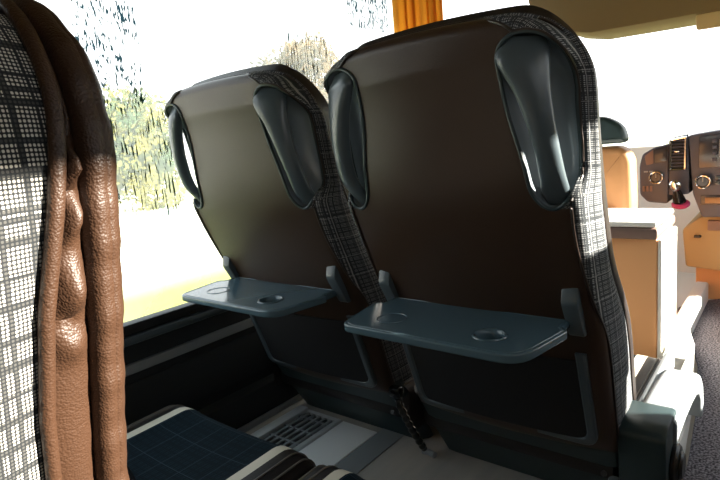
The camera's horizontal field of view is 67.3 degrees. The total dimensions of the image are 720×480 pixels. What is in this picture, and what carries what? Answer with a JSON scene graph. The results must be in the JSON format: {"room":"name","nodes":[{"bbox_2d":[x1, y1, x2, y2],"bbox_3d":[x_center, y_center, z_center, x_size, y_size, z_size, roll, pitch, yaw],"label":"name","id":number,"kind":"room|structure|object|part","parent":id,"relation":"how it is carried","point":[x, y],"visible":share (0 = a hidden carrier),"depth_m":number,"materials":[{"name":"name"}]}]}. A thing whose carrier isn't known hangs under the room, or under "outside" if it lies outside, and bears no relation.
{"room":"vehicle interior","nodes":[
{"label":"vehicle interior","id":0,"kind":"room"},
{"bbox_2d":[123,311,273,410],"bbox_3d":[-0.398,-0.314,1.788,0.080,1.920,4.750,3,13,39],"label":"wall","id":1,"kind":"structure","parent":0,"point":[149,347],"depth_m":1.64,"materials":[{"name":"black plastic"}]},
{"bbox_2d":[123,302,211,336],"bbox_3d":[-0.317,0.147,1.868,0.040,0.030,3.600,3,13,39],"label":"trim","id":2,"kind":"structure","parent":1,"relation":"attached to","point":[152,320],"depth_m":1.54,"materials":[{"name":"black plastic"}]},
{"bbox_2d":[124,307,228,346],"bbox_3d":[-0.303,0.176,1.864,0.032,0.024,3.600,3,13,39],"label":"trim","id":3,"kind":"structure","parent":1,"relation":"attached to","point":[132,339],"depth_m":1.55,"materials":[{"name":"grey plastic"}]},
{"bbox_2d":[125,318,253,376],"bbox_3d":[-0.300,0.254,1.881,0.022,0.028,3.600,3,13,39],"label":"trim","id":4,"kind":"structure","parent":1,"relation":"attached to","point":[160,357],"depth_m":1.60,"materials":[{"name":"grey plastic"}]},
{"bbox_2d":[125,331,272,425],"bbox_3d":[-0.291,0.360,1.899,0.020,0.140,3.600,3,13,39],"label":"wall panel","id":5,"kind":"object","parent":1,"relation":"attached to","point":[187,382],"depth_m":1.64,"materials":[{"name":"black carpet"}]},
{"bbox_2d":[198,373,298,428],"bbox_3d":[-0.262,0.518,1.914,0.060,0.120,3.600,3,13,39],"label":"trim","id":6,"kind":"structure","parent":1,"relation":"attached to","point":[239,408],"depth_m":1.76,"materials":[{"name":"black plastic"}]},
{"bbox_2d":[237,394,302,432],"bbox_3d":[-0.228,0.561,1.897,0.014,0.020,3.600,3,13,39],"label":"trim","id":7,"kind":"structure","parent":1,"relation":"attached to","point":[281,407],"depth_m":1.80,"materials":[{"name":"grey plastic"}]},
{"bbox_2d":[392,0,442,32],"bbox_3d":[-0.465,-0.358,1.570,0.059,1.172,3.050,3,13,39],"label":"curtain","id":8,"kind":"object","parent":1,"relation":"hanging from","point":[407,14],"visible":0.03,"depth_m":2.38,"materials":[{"name":"orange fabric"}]},
{"bbox_2d":[69,0,387,236],"bbox_3d":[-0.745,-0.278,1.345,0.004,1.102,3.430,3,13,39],"label":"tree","id":9,"kind":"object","parent":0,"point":[123,19],"depth_m":1.50,"materials":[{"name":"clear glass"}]},
{"bbox_2d":[245,272,712,479],"bbox_3d":[0.504,0.669,1.295,2.220,0.120,4.750,3,13,39],"label":"floor","id":10,"kind":"structure","parent":0,"point":[403,460],"depth_m":1.48,"materials":[{"name":"grey plastic"}]},
{"bbox_2d":[0,0,364,479],"bbox_3d":[-0.132,0.286,0.653,0.537,0.960,0.791,3,13,39],"label":"seat","id":11,"kind":"object","parent":10,"relation":"on","point":[62,365],"visible":1,"depth_m":0.26,"materials":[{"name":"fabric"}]},
{"bbox_3d":[-0.293,0.215,0.448,0.484,0.717,0.266,3,13,39],"label":"panel","id":12,"kind":"part","parent":11,"relation":"part of","materials":[{"name":"fabric"}]},
{"bbox_2d":[301,466,339,479],"bbox_3d":[-0.017,0.590,0.817,0.537,0.171,0.509,3,13,39],"label":"seat cushion","id":13,"kind":"object","parent":11,"relation":"on","point":[318,472],"depth_m":1.08,"materials":[{"name":"fabric"}]},
{"bbox_3d":[-0.011,0.582,0.823,0.343,0.157,0.492,3,13,39],"label":"cushion panel","id":14,"kind":"part","parent":11,"relation":"part of","materials":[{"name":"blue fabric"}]},
{"bbox_2d":[126,405,315,479],"bbox_3d":[-0.582,0.222,0.956,0.537,1.061,0.863,3,13,39],"label":"seat","id":15,"kind":"object","parent":10,"relation":"on","point":[173,442],"visible":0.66,"depth_m":1.22,"materials":[{"name":"blue fabric"}]},
{"bbox_2d":[250,405,341,451],"bbox_3d":[-0.281,0.615,1.593,0.185,0.020,0.490,3,13,39],"label":"floor vent","id":16,"kind":"object","parent":10,"relation":"in","point":[287,430],"visible":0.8,"depth_m":1.69,"materials":[{"name":"silver metal"}]},
{"bbox_2d":[164,64,432,438],"bbox_3d":[-0.063,0.063,1.611,0.537,1.061,0.863,3,13,39],"label":"seat","id":17,"kind":"object","parent":10,"relation":"on","point":[271,197],"visible":0.85,"depth_m":1.32,"materials":[{"name":"brown leather"}]},
{"bbox_3d":[-0.457,-0.215,1.415,0.064,0.260,0.115,-3,10,13],"label":"grab handle","id":18,"kind":"part","parent":17,"relation":"part of","materials":[{"name":"grey plastic"}]},
{"bbox_2d":[182,256,350,317],"bbox_3d":[-0.255,0.112,1.374,0.427,0.102,0.246,3,13,39],"label":"tray","id":19,"kind":"object","parent":17,"relation":"on","point":[260,286],"depth_m":1.34,"materials":[{"name":"grey plastic"}]},
{"bbox_3d":[-0.157,-0.200,1.175,0.121,0.260,0.059,-8,10,-19],"label":"grab handle","id":20,"kind":"part","parent":17,"relation":"part of","materials":[{"name":"grey plastic"}]},
{"bbox_3d":[-0.144,0.285,1.528,0.423,0.228,0.105,3,13,39],"label":"pocket frame","id":21,"kind":"part","parent":17,"relation":"part of","materials":[{"name":"grey plastic"}]},
{"bbox_2d":[273,362,415,423],"bbox_3d":[0.079,0.410,1.810,0.537,0.171,0.509,3,13,39],"label":"seat cushion","id":22,"kind":"object","parent":17,"relation":"on","point":[376,405],"depth_m":1.62,"materials":[{"name":"plastic"}]},
{"bbox_2d":[299,421,376,465],"bbox_3d":[-0.154,0.628,1.495,0.135,0.006,0.495,3,13,39],"label":"floor plate","id":23,"kind":"object","parent":10,"relation":"on","point":[332,447],"visible":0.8,"depth_m":1.59,"materials":[{"name":"white metal"}]},
{"bbox_2d":[335,428,403,473],"bbox_3d":[-0.134,0.652,1.351,0.076,0.004,1.050,3,13,39],"label":"trim","id":24,"kind":"structure","parent":10,"relation":"on","point":[380,442],"depth_m":1.54,"materials":[{"name":"grey"}]},
{"bbox_2d":[389,385,436,457],"bbox_3d":[0.139,0.486,1.444,0.136,0.249,0.044,-14,13,-41],"label":"belt","id":25,"kind":"object","parent":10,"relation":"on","point":[395,391],"visible":1,"depth_m":1.42,"materials":[{"name":"black fabric"}]},
{"bbox_2d":[324,5,702,479],"bbox_3d":[0.400,0.087,1.240,0.614,1.061,0.863,3,13,39],"label":"seat","id":26,"kind":"object","parent":10,"relation":"on","point":[467,149],"visible":1,"depth_m":0.98,"materials":[{"name":"brown leather"}]},
{"bbox_3d":[-0.024,-0.193,1.068,0.064,0.260,0.115,-3,10,13],"label":"grab handle","id":27,"kind":"part","parent":26,"relation":"part of","materials":[{"name":"grey plastic"}]},
{"bbox_2d":[344,270,586,363],"bbox_3d":[0.178,0.134,1.027,0.427,0.102,0.246,3,13,39],"label":"tray","id":28,"kind":"object","parent":26,"relation":"on","point":[506,320],"depth_m":1.00,"materials":[{"name":"grey plastic"}]},
{"bbox_3d":[0.289,0.306,1.181,0.423,0.228,0.105,3,13,39],"label":"pocket frame","id":29,"kind":"part","parent":26,"relation":"part of","materials":[{"name":"grey plastic"}]},
{"bbox_3d":[0.275,-0.178,0.828,0.121,0.260,0.059,-8,10,-19],"label":"grab handle","id":30,"kind":"part","parent":26,"relation":"part of","materials":[{"name":"grey plastic"}]},
{"bbox_2d":[415,356,676,478],"bbox_3d":[0.512,0.432,1.463,0.537,0.171,0.509,3,13,39],"label":"seat cushion","id":31,"kind":"object","parent":26,"relation":"on","point":[569,461],"depth_m":1.30,"materials":[{"name":"plastic"}]},
{"bbox_3d":[0.575,0.511,1.173,0.057,0.220,0.070,3,13,39],"label":"frame post","id":32,"kind":"part","parent":26,"relation":"part of","materials":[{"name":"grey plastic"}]},
{"bbox_3d":[0.713,0.431,1.316,0.026,0.185,0.430,3,13,39],"label":"panel","id":33,"kind":"part","parent":26,"relation":"part of","materials":[{"name":"grey plastic"}]},
{"bbox_2d":[600,117,637,207],"bbox_3d":[1.068,-0.102,2.485,0.452,0.895,0.550,3,13,39],"label":"seat","id":34,"kind":"object","parent":10,"relation":"on","point":[619,162],"visible":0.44,"depth_m":2.13,"materials":[{"name":"beige leather"}]},
{"bbox_3d":[0.932,-0.121,2.309,0.446,0.535,0.120,3,13,39],"label":"backrest","id":35,"kind":"part","parent":34,"relation":"part of","materials":[{"name":"beige leather"}]},
{"bbox_2d":[608,208,708,359],"bbox_3d":[0.950,0.100,2.433,0.950,0.535,0.950,3,13,39],"label":"wall","id":36,"kind":"structure","parent":10,"relation":"on","point":[644,240],"depth_m":1.87,"materials":[{"name":"brown"}]},
{"bbox_3d":[0.721,-0.066,2.172,0.905,0.040,0.330,3,13,39],"label":"rail","id":37,"kind":"part","parent":36,"relation":"part of","materials":[{"name":"brown"}]},
{"bbox_2d":[661,326,694,452],"bbox_3d":[0.935,0.471,1.618,0.100,0.085,1.356,2,12,34],"label":"trim","id":38,"kind":"structure","parent":36,"relation":"attached to","point":[683,353],"depth_m":1.79,"materials":[{"name":"white plastic"}]},
{"bbox_2d":[678,299,719,479],"bbox_3d":[0.695,0.679,0.749,0.998,0.012,4.150,3,13,39],"label":"carpet","id":39,"kind":"object","parent":10,"relation":"on","point":[703,463],"visible":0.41,"depth_m":1.63,"materials":[{"name":"grey carpet"}]},
{"bbox_2d":[683,212,719,298],"bbox_3d":[1.842,0.055,2.582,0.449,0.420,0.600,3,13,39],"label":"console","id":40,"kind":"object","parent":10,"relation":"on","point":[701,236],"visible":0.84,"depth_m":2.46,"materials":[{"name":"brown plastic"}]},
{"bbox_2d":[640,129,719,216],"bbox_3d":[1.659,-0.336,2.486,0.584,0.396,0.529,3,13,39],"label":"dashboard","id":41,"kind":"object","parent":40,"relation":"on","point":[692,159],"visible":0.98,"depth_m":2.36,"materials":[{"name":"brown plastic"}]},
{"bbox_3d":[1.486,-0.343,2.643,0.118,0.264,0.500,3,13,39],"label":"instrument panel","id":42,"kind":"part","parent":41,"relation":"part of","materials":[{"name":"brown plastic"}]},
{"bbox_2d":[669,136,686,170],"bbox_3d":[1.398,-0.381,2.376,0.067,0.149,0.042,3,13,39],"label":"air vent","id":43,"kind":"object","parent":41,"relation":"attached to","point":[678,144],"depth_m":2.37,"materials":[{"name":"black plastic"}]},
{"bbox_2d":[669,179,689,208],"bbox_3d":[1.401,-0.202,2.369,0.073,0.136,0.117,3,13,39],"label":"lever","id":44,"kind":"object","parent":41,"relation":"attached to","point":[679,201],"visible":1,"depth_m":2.36,"materials":[{"name":"black"}]},
{"bbox_3d":[1.366,-0.235,2.343,0.048,0.055,0.048,3,13,39],"label":"knob","id":45,"kind":"part","parent":44,"relation":"part of","materials":[{"name":"silver metal"}]},
{"bbox_3d":[1.689,-0.060,2.304,0.350,0.045,0.030,3,13,39],"label":"drawer","id":46,"kind":"part","parent":40,"relation":"part of","materials":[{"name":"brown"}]},
{"bbox_2d":[529,0,719,39],"bbox_3d":[1.642,-1.287,2.385,1.720,0.565,0.350,3,13,39],"label":"ceiling","id":47,"kind":"structure","parent":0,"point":[589,19],"depth_m":2.58,"materials":[{"name":"brown plastic"}]},
{"bbox_2d":[696,11,719,29],"bbox_3d":[1.616,-0.954,2.297,0.324,0.072,0.020,3,13,39],"label":"sun visor","id":48,"kind":"object","parent":47,"relation":"attached to","point":[712,19],"visible":1,"depth_m":2.36,"materials":[{"name":"brown plastic"}]},
{"bbox_2d":[628,144,699,272],"bbox_3d":[1.936,-0.123,3.033,2.020,0.840,0.170,3,13,39],"label":"wall","id":49,"kind":"structure","parent":0,"point":[683,217],"depth_m":3.06,"materials":[{"name":"white plastic"}]},
{"label":"outside","id":50,"kind":"structure","parent":0,"visible":0},
{"bbox_2d":[119,123,719,322],"bbox_3d":[7.030,-4.746,32.483,150.000,0.200,180.000,3,13,39],"label":"ground","id":51,"kind":"structure","parent":50,"point":[159,265],"depth_m":8.49,"materials":[{"name":"white"}]},
{"bbox_2d":[102,84,186,210],"bbox_3d":[-7.860,-2.924,17.653,3.999,3.933,5.506,-8,10,-19],"label":"tree","id":52,"kind":"object","parent":51,"relation":"on","point":[124,162],"visible":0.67,"depth_m":16.32,"materials":[{"name":"green plant"}]},
{"bbox_2d":[248,31,338,101],"bbox_3d":[-2.361,-6.072,24.610,4.116,6.698,4.988,3,13,39],"label":"tree","id":53,"kind":"object","parent":51,"relation":"on","point":[285,55],"visible":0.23,"depth_m":23.57,"materials":[{"name":"green plant"}]}
]}

